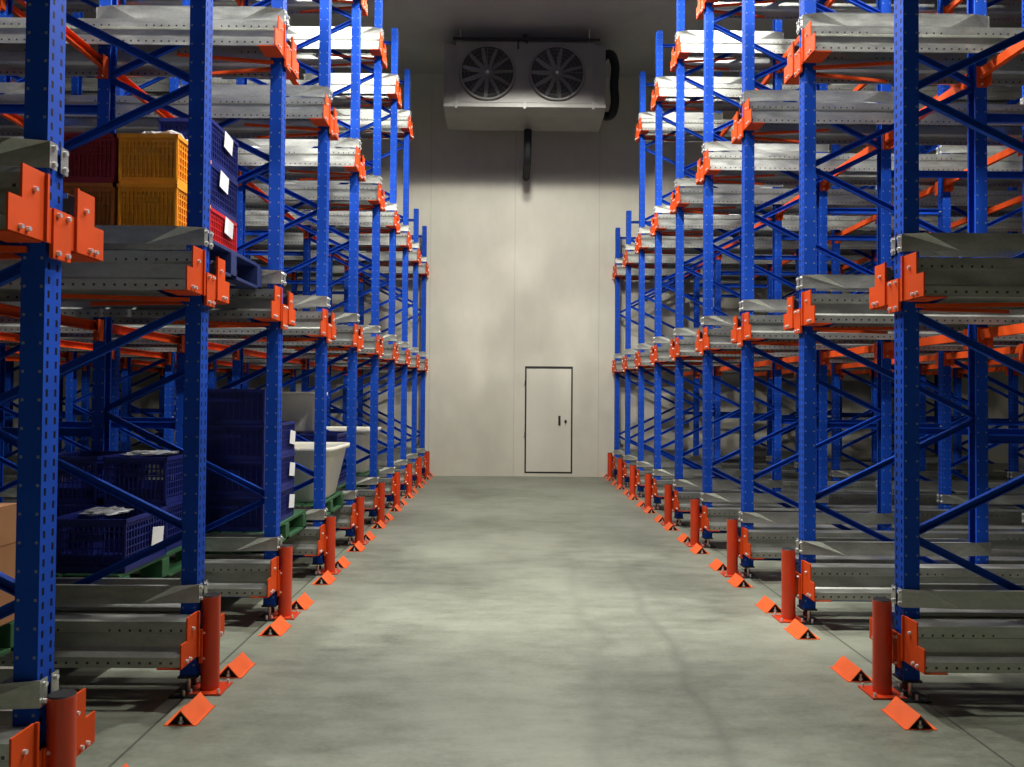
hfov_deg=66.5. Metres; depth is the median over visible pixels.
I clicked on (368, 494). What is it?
rail
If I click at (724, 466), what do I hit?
rail
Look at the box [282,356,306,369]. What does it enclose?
bar
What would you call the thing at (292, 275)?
bar
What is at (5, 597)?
cardboard box
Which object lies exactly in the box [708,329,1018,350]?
rail
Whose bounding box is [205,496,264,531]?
crate
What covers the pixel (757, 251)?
rail
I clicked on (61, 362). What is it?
bar
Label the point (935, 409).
frame
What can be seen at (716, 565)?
chock
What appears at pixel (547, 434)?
door
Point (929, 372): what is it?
bar
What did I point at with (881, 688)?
bollard
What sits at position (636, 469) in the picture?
rail
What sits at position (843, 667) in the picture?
chock
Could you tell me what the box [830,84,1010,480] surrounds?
frame
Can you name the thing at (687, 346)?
rail
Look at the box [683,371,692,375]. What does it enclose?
bar
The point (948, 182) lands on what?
bar
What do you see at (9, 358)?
bar
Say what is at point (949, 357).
bar
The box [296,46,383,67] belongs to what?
rail
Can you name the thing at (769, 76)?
bar
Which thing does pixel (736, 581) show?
chock
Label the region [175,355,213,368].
bar
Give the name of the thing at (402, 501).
chock
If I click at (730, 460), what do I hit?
rail
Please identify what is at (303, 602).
chock
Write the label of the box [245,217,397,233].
rail
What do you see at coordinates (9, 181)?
rail
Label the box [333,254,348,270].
bar
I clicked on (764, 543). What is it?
rail
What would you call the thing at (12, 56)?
rail
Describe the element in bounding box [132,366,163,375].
bar
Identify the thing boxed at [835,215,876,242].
bar
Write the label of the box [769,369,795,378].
bar
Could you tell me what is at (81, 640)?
rail
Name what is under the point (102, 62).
bar
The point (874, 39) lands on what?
rail
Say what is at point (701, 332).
rail
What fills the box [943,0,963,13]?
bar
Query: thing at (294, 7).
rail
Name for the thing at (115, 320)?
rail
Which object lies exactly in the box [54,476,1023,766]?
floor
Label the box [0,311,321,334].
rail
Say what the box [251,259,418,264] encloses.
rail
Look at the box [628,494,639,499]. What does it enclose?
chock
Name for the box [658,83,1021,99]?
rail
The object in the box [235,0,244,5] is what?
bar
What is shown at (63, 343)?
bar
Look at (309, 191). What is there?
rail
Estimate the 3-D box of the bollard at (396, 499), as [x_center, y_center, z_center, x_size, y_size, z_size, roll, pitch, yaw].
[-1.649,1.511,11.176,0.180,0.506,0.180,0,-1,0]
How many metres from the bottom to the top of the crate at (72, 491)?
0.300 m
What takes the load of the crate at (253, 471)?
on the crate at (217, 507)
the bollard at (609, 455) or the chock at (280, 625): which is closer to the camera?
the chock at (280, 625)
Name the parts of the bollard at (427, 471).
post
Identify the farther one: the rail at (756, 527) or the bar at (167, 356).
the bar at (167, 356)
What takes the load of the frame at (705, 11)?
on the floor
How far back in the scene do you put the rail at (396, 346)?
11.46 m
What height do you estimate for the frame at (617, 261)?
4.950 m
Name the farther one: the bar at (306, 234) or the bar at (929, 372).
the bar at (929, 372)
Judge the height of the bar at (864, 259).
0.150 m
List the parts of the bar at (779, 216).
plate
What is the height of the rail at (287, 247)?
0.210 m
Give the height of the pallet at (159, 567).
0.150 m
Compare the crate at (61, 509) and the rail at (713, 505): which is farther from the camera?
the rail at (713, 505)
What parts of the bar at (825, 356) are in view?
plate, plate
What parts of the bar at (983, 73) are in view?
plate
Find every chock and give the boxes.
[163,692,215,725]
[220,652,255,678]
[258,615,291,635]
[292,592,314,609]
[312,570,336,584]
[335,556,350,567]
[346,541,365,551]
[364,530,375,540]
[371,520,386,528]
[385,512,393,519]
[389,504,401,511]
[400,499,407,504]
[403,492,413,497]
[414,482,423,487]
[616,484,625,489]
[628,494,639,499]
[636,500,644,506]
[644,506,655,512]
[653,514,663,521]
[663,522,679,530]
[676,533,689,542]
[689,543,709,553]
[708,558,726,570]
[727,573,752,587]
[755,595,780,612]
[784,619,819,639]
[830,656,871,681]
[881,696,936,729]
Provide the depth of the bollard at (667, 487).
9.76 m
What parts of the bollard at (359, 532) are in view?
post, plate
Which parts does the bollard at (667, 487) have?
post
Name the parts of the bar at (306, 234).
plate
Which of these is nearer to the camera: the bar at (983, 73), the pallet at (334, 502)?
the bar at (983, 73)
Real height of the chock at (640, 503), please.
0.070 m
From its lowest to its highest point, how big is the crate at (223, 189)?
0.280 m
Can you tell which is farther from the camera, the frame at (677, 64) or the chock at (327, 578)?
the frame at (677, 64)
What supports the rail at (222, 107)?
attached to the frame at (327, 129)
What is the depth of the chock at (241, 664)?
4.42 m
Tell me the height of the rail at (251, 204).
0.210 m
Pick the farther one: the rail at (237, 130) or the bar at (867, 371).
the bar at (867, 371)
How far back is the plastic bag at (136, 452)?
5.15 m
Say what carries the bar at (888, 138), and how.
attached to the frame at (743, 133)
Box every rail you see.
[0,17,277,45]
[0,38,290,77]
[0,94,324,118]
[0,109,332,138]
[0,172,19,228]
[0,193,74,252]
[0,250,191,289]
[0,260,215,301]
[0,289,273,317]
[0,294,286,324]
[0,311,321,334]
[0,326,353,345]
[0,502,351,527]
[0,613,190,667]
[0,709,12,725]
[0,726,27,766]
[3,467,404,483]
[3,473,386,477]
[3,475,391,494]
[3,484,368,488]
[3,489,374,508]
[3,499,345,504]
[5,315,330,338]
[6,328,359,347]
[6,337,376,352]
[9,344,392,358]
[11,77,395,93]
[13,0,361,14]
[14,346,396,360]
[14,353,408,364]
[55,603,180,613]
[60,339,380,354]
[60,350,405,362]
[65,91,390,107]
[76,462,415,474]
[120,355,416,366]
[131,559,271,596]
[132,357,418,367]
[134,359,424,369]
[168,553,263,558]
[175,368,411,370]
[238,148,355,166]
[245,191,381,210]
[245,211,394,225]
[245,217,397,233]
[245,233,406,244]
[246,157,361,180]
[246,184,377,200]
[251,244,402,251]
[251,249,417,260]
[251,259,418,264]
[260,263,425,272]
[282,526,319,554]
[287,34,379,49]
[287,272,421,276]
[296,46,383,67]
[306,522,312,526]
[337,116,408,127]
[339,128,403,138]
[394,456,423,467]
[613,362,869,373]
[615,457,937,468]
[616,265,870,276]
[616,361,828,372]
[619,456,870,458]
[622,275,795,280]
[623,462,937,466]
[624,255,893,269]
[624,358,829,371]
[626,463,992,475]
[627,251,930,264]
[627,357,937,370]
[636,469,1006,474]
[637,239,891,255]
[637,353,952,368]
[638,125,730,141]
[640,352,1004,367]
[640,471,1007,484]
[641,119,733,130]
[641,235,876,248]
[652,478,1007,484]
[653,220,1022,237]
[653,348,1004,365]
[654,92,1019,110]
[656,480,1023,496]
[657,214,1022,230]
[657,347,1022,363]
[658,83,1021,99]
[672,489,1023,496]
[673,341,992,360]
[674,48,785,71]
[674,194,1022,216]
[678,492,1014,510]
[679,188,1022,206]
[679,339,1018,357]
[680,38,795,53]
[700,331,1018,353]
[700,504,1022,513]
[701,160,1021,186]
[707,507,1023,530]
[708,152,1021,171]
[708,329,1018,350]
[714,0,1021,21]
[738,113,1021,145]
[738,318,1022,344]
[738,525,1023,537]
[748,530,1023,557]
[749,102,1023,125]
[749,315,1023,340]
[794,43,1023,85]
[794,299,1005,330]
[796,555,1023,572]
[810,563,1023,600]
[811,294,1023,324]
[812,26,1023,53]
[887,266,1023,309]
[892,605,1023,629]
[912,619,1023,673]
[918,257,1023,296]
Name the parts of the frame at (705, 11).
foot plate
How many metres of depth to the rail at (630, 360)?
13.76 m
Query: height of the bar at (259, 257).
0.150 m
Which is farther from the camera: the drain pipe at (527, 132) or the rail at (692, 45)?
the drain pipe at (527, 132)
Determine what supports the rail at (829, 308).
attached to the frame at (801, 67)
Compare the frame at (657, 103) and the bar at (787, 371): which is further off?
the bar at (787, 371)
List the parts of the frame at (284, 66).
foot plate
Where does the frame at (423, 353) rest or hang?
on the floor
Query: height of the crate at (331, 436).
0.290 m
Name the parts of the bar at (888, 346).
plate, plate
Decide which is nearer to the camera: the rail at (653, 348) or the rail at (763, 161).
the rail at (763, 161)
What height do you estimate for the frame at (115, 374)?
6.880 m
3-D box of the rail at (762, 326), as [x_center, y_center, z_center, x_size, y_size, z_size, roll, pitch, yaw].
[5.319,-0.466,6.867,6.500,0.210,0.209,0,-1,0]
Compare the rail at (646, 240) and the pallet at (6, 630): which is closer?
the pallet at (6, 630)
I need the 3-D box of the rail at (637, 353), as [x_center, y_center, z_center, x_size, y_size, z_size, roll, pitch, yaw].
[5.288,-0.357,12.807,6.500,0.210,0.209,0,-1,0]
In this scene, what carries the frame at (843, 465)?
on the floor
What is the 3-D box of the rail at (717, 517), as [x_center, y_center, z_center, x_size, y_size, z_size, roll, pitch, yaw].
[5.297,1.449,8.232,6.500,0.210,0.209,0,-1,0]
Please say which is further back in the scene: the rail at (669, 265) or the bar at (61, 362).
the rail at (669, 265)
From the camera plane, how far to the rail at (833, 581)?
5.39 m
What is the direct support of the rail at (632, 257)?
attached to the frame at (628, 351)
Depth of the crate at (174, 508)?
5.08 m
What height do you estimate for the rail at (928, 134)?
0.210 m
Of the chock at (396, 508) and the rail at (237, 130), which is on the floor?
the chock at (396, 508)
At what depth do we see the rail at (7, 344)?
8.66 m
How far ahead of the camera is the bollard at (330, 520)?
6.93 m
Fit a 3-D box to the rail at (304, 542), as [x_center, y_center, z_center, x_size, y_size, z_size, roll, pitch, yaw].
[-4.920,1.342,6.780,6.500,0.210,0.209,0,-1,0]
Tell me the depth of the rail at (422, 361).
15.11 m
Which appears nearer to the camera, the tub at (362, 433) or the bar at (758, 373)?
the tub at (362, 433)
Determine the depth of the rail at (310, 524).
7.07 m
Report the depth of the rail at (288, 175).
8.63 m
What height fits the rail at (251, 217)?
0.210 m
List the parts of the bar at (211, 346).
plate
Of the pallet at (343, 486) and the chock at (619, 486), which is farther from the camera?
the chock at (619, 486)
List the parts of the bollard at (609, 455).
post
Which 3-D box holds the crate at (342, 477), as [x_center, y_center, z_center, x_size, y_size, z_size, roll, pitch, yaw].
[-2.134,1.001,8.972,0.404,0.290,0.704,0,-1,0]
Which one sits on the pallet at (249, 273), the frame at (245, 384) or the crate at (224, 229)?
the crate at (224, 229)
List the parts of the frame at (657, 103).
foot plate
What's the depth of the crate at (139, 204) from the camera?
4.46 m
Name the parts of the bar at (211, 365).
plate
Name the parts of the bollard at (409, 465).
post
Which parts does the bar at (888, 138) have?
plate, plate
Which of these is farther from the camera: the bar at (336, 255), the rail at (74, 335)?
the bar at (336, 255)
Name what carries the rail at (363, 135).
attached to the frame at (408, 132)
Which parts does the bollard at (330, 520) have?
plate, post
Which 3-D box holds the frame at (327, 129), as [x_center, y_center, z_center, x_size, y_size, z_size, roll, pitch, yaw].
[-2.899,-1.761,7.126,2.609,6.880,0.589,0,-1,5]
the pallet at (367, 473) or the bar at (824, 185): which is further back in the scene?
the pallet at (367, 473)
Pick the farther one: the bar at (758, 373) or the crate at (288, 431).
the bar at (758, 373)
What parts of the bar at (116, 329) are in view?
plate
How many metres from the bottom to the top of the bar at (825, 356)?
0.150 m
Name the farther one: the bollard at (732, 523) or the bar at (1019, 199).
the bar at (1019, 199)
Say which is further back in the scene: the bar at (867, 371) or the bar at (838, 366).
the bar at (867, 371)
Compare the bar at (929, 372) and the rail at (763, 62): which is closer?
the rail at (763, 62)
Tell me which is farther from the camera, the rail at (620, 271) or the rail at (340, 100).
the rail at (620, 271)
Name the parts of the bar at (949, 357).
plate, plate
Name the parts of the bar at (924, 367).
plate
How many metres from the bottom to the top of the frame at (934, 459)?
4.950 m
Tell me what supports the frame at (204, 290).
on the floor
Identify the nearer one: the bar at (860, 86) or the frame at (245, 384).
the bar at (860, 86)
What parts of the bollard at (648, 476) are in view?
post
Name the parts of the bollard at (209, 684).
plate, post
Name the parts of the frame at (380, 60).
foot plate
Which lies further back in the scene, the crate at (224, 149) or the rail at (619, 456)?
the rail at (619, 456)
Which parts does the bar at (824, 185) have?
plate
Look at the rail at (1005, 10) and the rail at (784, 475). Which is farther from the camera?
the rail at (784, 475)
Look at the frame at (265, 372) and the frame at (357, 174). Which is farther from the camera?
the frame at (265, 372)
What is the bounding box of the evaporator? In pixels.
[443,28,605,131]
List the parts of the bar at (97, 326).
plate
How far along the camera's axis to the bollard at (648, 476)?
11.15 m
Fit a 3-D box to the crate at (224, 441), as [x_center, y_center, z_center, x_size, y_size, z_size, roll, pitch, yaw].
[-2.118,0.435,5.942,0.616,0.260,0.404,0,-1,0]
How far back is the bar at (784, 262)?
13.29 m
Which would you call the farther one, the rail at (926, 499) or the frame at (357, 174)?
the rail at (926, 499)
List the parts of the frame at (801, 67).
foot plate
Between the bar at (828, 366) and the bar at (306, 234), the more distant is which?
the bar at (828, 366)
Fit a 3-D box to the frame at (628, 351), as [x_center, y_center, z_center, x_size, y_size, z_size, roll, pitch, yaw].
[3.285,-0.618,14.138,2.609,4.950,0.589,1,-1,-5]
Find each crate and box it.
[56,506,167,572]
[57,451,135,503]
[57,503,122,533]
[57,505,100,551]
[63,133,118,183]
[63,183,117,224]
[102,500,181,551]
[103,451,182,504]
[117,183,210,225]
[118,133,211,189]
[158,118,238,182]
[182,424,265,459]
[182,460,264,495]
[183,389,265,423]
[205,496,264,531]
[210,163,237,222]
[210,207,237,251]
[280,484,294,521]
[281,421,295,455]
[281,453,294,488]
[301,431,346,457]
[337,457,345,485]
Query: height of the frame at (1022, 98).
6.880 m
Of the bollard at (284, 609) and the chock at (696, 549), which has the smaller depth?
the bollard at (284, 609)
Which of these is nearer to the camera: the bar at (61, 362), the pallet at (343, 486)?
the pallet at (343, 486)
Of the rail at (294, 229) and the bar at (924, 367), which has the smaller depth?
the bar at (924, 367)
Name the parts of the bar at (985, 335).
plate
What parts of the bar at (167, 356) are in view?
plate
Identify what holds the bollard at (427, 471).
on the floor
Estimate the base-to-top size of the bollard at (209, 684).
0.506 m
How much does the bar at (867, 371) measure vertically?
0.150 m
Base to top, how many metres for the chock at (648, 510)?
0.070 m
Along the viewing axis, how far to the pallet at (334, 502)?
7.71 m
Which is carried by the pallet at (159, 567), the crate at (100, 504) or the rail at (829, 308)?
the crate at (100, 504)
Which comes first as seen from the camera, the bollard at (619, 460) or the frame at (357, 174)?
the frame at (357, 174)
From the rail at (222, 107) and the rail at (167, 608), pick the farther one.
the rail at (222, 107)
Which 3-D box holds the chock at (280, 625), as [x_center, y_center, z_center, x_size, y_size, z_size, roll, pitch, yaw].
[-1.584,1.620,5.230,0.156,0.070,0.245,0,-1,0]
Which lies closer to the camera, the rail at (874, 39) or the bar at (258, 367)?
the rail at (874, 39)
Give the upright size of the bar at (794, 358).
0.150 m
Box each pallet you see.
[0,620,13,656]
[56,545,181,577]
[103,240,261,288]
[161,510,305,553]
[294,491,343,521]
[336,482,345,488]
[356,468,378,486]
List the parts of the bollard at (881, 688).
post, plate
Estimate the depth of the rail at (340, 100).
11.46 m
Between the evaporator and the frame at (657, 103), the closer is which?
the frame at (657, 103)
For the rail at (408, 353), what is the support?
attached to the frame at (408, 132)
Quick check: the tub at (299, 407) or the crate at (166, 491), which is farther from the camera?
the tub at (299, 407)
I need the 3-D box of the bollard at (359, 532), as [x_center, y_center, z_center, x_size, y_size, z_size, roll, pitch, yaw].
[-1.634,1.459,8.376,0.180,0.506,0.180,0,-1,0]
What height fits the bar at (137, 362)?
0.150 m
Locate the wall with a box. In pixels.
[12,73,1023,476]
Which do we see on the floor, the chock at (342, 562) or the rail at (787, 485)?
the chock at (342, 562)
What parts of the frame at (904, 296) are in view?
foot plate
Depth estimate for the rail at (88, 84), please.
11.06 m
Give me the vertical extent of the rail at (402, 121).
0.210 m
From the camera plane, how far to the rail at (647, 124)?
12.49 m
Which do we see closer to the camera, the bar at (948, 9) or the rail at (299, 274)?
the bar at (948, 9)
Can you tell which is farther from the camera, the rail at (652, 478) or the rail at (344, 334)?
the rail at (652, 478)
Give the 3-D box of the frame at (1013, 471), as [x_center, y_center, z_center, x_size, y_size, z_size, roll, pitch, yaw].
[7.841,-1.601,11.257,1.370,6.880,0.210,0,-1,0]
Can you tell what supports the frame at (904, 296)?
on the floor
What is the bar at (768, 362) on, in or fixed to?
attached to the frame at (657, 103)
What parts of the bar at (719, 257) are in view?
plate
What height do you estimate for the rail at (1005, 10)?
0.210 m
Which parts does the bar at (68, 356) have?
plate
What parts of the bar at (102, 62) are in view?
plate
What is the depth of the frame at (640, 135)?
12.61 m
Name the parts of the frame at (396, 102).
foot plate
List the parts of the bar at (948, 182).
plate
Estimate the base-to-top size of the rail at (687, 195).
0.210 m
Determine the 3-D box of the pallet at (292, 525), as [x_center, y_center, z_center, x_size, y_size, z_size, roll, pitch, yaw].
[-2.396,1.170,6.267,1.190,0.150,1.160,0,-1,0]
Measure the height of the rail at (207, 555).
0.210 m
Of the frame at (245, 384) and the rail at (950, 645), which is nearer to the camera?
the rail at (950, 645)
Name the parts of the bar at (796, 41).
plate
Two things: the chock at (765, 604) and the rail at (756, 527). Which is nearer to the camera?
the chock at (765, 604)
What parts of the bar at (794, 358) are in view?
plate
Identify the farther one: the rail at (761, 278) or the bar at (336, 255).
the rail at (761, 278)
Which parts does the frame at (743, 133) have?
foot plate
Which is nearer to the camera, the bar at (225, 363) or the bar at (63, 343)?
the bar at (63, 343)
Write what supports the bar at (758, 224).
attached to the frame at (657, 103)
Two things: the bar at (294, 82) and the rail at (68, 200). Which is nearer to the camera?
the rail at (68, 200)
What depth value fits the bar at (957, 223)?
10.28 m
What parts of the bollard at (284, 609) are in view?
plate, post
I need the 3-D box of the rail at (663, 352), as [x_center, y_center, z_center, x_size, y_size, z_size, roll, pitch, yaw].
[5.297,-0.389,11.066,6.500,0.210,0.209,0,-1,0]
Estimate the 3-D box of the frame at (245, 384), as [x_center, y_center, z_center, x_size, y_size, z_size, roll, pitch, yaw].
[-5.510,-1.681,12.590,2.588,6.880,0.210,0,-1,0]
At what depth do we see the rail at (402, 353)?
12.32 m
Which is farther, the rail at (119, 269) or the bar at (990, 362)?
the bar at (990, 362)
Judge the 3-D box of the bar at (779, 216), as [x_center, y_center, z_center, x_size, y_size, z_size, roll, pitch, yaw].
[3.351,-2.135,9.159,0.068,0.150,1.300,0,-1,0]
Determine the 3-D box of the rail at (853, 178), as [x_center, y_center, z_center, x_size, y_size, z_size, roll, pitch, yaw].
[5.325,-2.309,8.642,6.500,0.210,0.209,0,-1,0]
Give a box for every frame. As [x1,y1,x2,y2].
[0,0,103,766]
[0,0,125,501]
[0,0,228,698]
[0,0,298,620]
[0,77,24,492]
[3,76,24,470]
[4,76,94,466]
[5,12,179,481]
[58,0,338,575]
[58,365,131,452]
[59,77,221,473]
[89,210,250,413]
[118,368,164,450]
[120,0,367,545]
[130,372,265,411]
[172,0,386,523]
[174,272,296,408]
[245,28,401,507]
[260,68,412,495]
[286,209,421,485]
[296,226,428,477]
[612,228,738,478]
[622,211,767,486]
[634,71,796,496]
[649,31,832,509]
[669,0,876,525]
[695,0,941,547]
[731,0,1023,578]
[754,277,870,455]
[766,264,893,463]
[784,0,1023,624]
[794,145,954,471]
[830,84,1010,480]
[869,0,1023,702]
[875,84,1023,492]
[892,375,937,455]
[926,380,967,462]
[936,0,1023,509]
[952,86,1023,472]
[1006,85,1023,480]
[1020,0,1023,522]
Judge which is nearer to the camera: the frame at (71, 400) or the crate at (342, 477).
the crate at (342, 477)
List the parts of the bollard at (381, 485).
post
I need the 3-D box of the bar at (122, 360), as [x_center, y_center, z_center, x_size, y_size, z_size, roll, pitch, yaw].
[-5.516,-0.304,10.479,0.068,0.150,1.300,0,-1,0]
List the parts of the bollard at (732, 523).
plate, post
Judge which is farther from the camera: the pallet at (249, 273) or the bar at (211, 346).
the bar at (211, 346)
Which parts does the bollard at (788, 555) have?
post, plate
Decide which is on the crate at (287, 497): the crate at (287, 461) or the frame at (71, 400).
the crate at (287, 461)
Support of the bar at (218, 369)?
attached to the frame at (293, 286)
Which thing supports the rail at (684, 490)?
attached to the frame at (677, 64)
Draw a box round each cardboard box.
[0,503,16,546]
[0,542,15,578]
[0,589,14,625]
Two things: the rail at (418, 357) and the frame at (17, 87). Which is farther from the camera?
the rail at (418, 357)
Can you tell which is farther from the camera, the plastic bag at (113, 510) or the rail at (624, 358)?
the rail at (624, 358)
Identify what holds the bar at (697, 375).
attached to the frame at (628, 351)
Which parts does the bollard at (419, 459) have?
post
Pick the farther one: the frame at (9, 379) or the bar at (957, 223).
the frame at (9, 379)
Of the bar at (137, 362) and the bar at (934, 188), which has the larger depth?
the bar at (137, 362)
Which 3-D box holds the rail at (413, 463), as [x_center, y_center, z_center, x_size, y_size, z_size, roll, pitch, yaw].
[-4.957,1.471,13.779,6.500,0.210,0.209,0,-1,0]
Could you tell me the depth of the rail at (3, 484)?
9.90 m
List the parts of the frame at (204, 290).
foot plate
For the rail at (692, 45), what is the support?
attached to the frame at (677, 64)
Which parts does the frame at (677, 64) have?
foot plate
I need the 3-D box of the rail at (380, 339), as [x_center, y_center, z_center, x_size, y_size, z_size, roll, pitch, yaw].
[-4.922,-0.490,9.956,6.500,0.210,0.209,0,-1,0]
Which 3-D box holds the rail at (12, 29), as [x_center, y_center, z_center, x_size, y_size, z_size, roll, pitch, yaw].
[-4.883,-2.448,5.450,6.500,0.210,0.209,0,-1,0]
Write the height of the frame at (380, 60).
6.880 m
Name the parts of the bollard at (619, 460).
post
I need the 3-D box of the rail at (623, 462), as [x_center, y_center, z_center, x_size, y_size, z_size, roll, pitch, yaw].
[5.266,1.559,14.172,6.500,0.210,0.209,0,-1,0]
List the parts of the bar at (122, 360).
plate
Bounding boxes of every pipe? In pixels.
[522,129,531,180]
[603,50,619,120]
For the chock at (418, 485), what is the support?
on the floor
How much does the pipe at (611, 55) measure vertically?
1.264 m
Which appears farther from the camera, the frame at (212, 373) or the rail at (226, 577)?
the frame at (212, 373)
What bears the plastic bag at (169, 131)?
on the crate at (143, 158)
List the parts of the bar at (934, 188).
plate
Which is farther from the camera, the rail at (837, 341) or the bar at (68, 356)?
the bar at (68, 356)
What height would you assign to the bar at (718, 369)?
0.150 m
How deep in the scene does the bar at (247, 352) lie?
8.96 m
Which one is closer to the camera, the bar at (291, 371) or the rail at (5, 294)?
the rail at (5, 294)
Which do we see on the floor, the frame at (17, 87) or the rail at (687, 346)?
the frame at (17, 87)
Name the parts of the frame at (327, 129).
foot plate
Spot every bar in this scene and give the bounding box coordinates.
[0,0,5,10]
[0,114,23,127]
[0,303,103,340]
[0,332,19,341]
[6,347,71,362]
[6,356,18,361]
[13,5,25,17]
[16,0,108,78]
[60,340,114,358]
[60,360,85,370]
[77,354,126,367]
[112,324,184,352]
[117,74,174,117]
[120,347,170,364]
[131,359,164,366]
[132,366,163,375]
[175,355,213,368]
[208,342,239,359]
[217,360,245,371]
[217,368,230,375]
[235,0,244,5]
[243,349,265,358]
[246,182,268,203]
[249,364,264,369]
[251,250,267,263]
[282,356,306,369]
[282,369,293,376]
[284,213,308,238]
[288,273,294,279]
[290,80,298,84]
[309,361,328,372]
[331,365,346,374]
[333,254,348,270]
[357,370,361,376]
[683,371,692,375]
[695,367,713,377]
[716,234,739,259]
[716,363,738,375]
[719,108,739,137]
[754,217,771,227]
[754,360,771,369]
[754,371,766,378]
[755,66,772,89]
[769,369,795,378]
[770,253,795,270]
[776,36,798,72]
[776,195,798,219]
[776,356,798,369]
[798,364,830,376]
[820,138,876,190]
[820,342,876,364]
[823,0,835,8]
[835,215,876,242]
[835,359,876,373]
[840,254,870,274]
[840,368,870,378]
[852,84,866,90]
[883,74,966,149]
[883,329,967,357]
[892,353,937,366]
[893,181,937,205]
[921,362,967,374]
[927,217,967,232]
[928,369,952,377]
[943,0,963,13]
[944,139,1021,191]
[944,344,1022,365]
[957,366,1007,377]
[976,40,1023,87]
[977,323,1023,347]
[987,195,1022,220]
[988,358,1022,370]
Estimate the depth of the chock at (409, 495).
12.17 m
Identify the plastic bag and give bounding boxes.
[78,506,132,515]
[124,450,178,455]
[143,130,187,140]
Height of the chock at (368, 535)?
0.070 m
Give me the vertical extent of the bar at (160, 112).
0.150 m
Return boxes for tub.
[282,392,327,432]
[294,442,349,502]
[326,426,380,473]
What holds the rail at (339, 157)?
attached to the frame at (357, 174)
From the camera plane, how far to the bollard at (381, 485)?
9.74 m
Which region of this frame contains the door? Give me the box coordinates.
[523,366,572,473]
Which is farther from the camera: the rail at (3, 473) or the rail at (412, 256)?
the rail at (412, 256)
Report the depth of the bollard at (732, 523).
6.96 m
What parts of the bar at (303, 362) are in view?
plate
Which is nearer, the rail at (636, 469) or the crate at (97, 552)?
the crate at (97, 552)
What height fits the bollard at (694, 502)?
0.506 m
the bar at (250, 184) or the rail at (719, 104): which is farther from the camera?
the rail at (719, 104)
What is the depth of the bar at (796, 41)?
9.60 m
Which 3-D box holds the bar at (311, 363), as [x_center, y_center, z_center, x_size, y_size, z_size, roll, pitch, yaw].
[-2.963,-0.258,11.892,0.068,0.150,1.300,0,-1,0]
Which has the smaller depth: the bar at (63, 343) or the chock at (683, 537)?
the bar at (63, 343)
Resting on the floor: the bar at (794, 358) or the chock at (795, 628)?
the chock at (795, 628)
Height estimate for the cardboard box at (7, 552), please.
0.171 m
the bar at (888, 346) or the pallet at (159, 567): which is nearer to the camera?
the pallet at (159, 567)
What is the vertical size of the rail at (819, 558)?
0.210 m
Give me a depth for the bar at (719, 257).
12.18 m
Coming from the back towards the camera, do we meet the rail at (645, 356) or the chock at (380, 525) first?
the rail at (645, 356)
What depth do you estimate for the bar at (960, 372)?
11.71 m
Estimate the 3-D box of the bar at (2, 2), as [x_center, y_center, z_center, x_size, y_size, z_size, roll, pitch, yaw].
[-5.472,-4.095,7.748,0.068,0.150,1.300,0,-1,0]
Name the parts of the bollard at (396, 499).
post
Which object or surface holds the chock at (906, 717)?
on the floor
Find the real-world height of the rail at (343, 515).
0.210 m
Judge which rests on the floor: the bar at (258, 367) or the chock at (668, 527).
the chock at (668, 527)
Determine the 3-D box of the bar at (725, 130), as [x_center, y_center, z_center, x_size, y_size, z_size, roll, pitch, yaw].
[3.351,-3.948,11.992,0.068,0.150,1.300,0,-1,0]
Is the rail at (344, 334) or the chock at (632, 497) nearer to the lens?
the rail at (344, 334)
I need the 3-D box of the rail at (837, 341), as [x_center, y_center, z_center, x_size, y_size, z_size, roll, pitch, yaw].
[5.317,-0.460,7.208,6.500,0.210,0.209,0,-1,0]
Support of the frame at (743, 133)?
on the floor
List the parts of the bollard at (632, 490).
post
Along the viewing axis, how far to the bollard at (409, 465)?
12.54 m
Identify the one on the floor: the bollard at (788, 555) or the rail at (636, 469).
the bollard at (788, 555)
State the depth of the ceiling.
13.65 m
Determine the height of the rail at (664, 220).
0.210 m
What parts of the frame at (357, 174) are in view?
foot plate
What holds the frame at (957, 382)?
on the floor
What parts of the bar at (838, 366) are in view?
plate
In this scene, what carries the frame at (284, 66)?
on the floor
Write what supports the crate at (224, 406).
on the crate at (224, 441)
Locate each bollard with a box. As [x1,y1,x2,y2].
[45,689,76,766]
[187,592,232,695]
[268,544,300,619]
[317,515,341,574]
[350,495,368,544]
[372,482,388,523]
[390,471,403,507]
[403,463,414,494]
[414,456,423,485]
[423,451,431,477]
[605,453,614,478]
[614,458,625,486]
[626,465,638,496]
[641,473,654,508]
[660,484,675,525]
[685,498,703,546]
[719,518,744,576]
[772,547,804,622]
[858,597,906,699]
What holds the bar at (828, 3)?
attached to the frame at (705, 11)
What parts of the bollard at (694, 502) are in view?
plate, post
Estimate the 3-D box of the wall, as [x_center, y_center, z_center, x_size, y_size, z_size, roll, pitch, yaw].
[-0.063,-2.188,15.848,36.000,8.100,0.250,0,-1,0]
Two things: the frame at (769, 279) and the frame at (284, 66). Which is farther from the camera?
the frame at (769, 279)
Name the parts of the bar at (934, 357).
plate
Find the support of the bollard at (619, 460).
on the floor
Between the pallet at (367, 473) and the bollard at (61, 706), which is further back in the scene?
the pallet at (367, 473)
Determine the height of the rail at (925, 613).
0.210 m
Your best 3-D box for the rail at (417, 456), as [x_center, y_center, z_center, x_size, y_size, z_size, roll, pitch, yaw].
[-4.964,1.497,15.179,6.500,0.210,0.209,0,-1,0]
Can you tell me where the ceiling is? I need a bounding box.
[12,0,1021,77]
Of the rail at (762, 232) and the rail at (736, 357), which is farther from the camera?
the rail at (762, 232)
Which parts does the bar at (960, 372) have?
plate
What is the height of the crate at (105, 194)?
0.283 m
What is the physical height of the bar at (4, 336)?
0.150 m
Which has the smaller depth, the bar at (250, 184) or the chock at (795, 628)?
the chock at (795, 628)

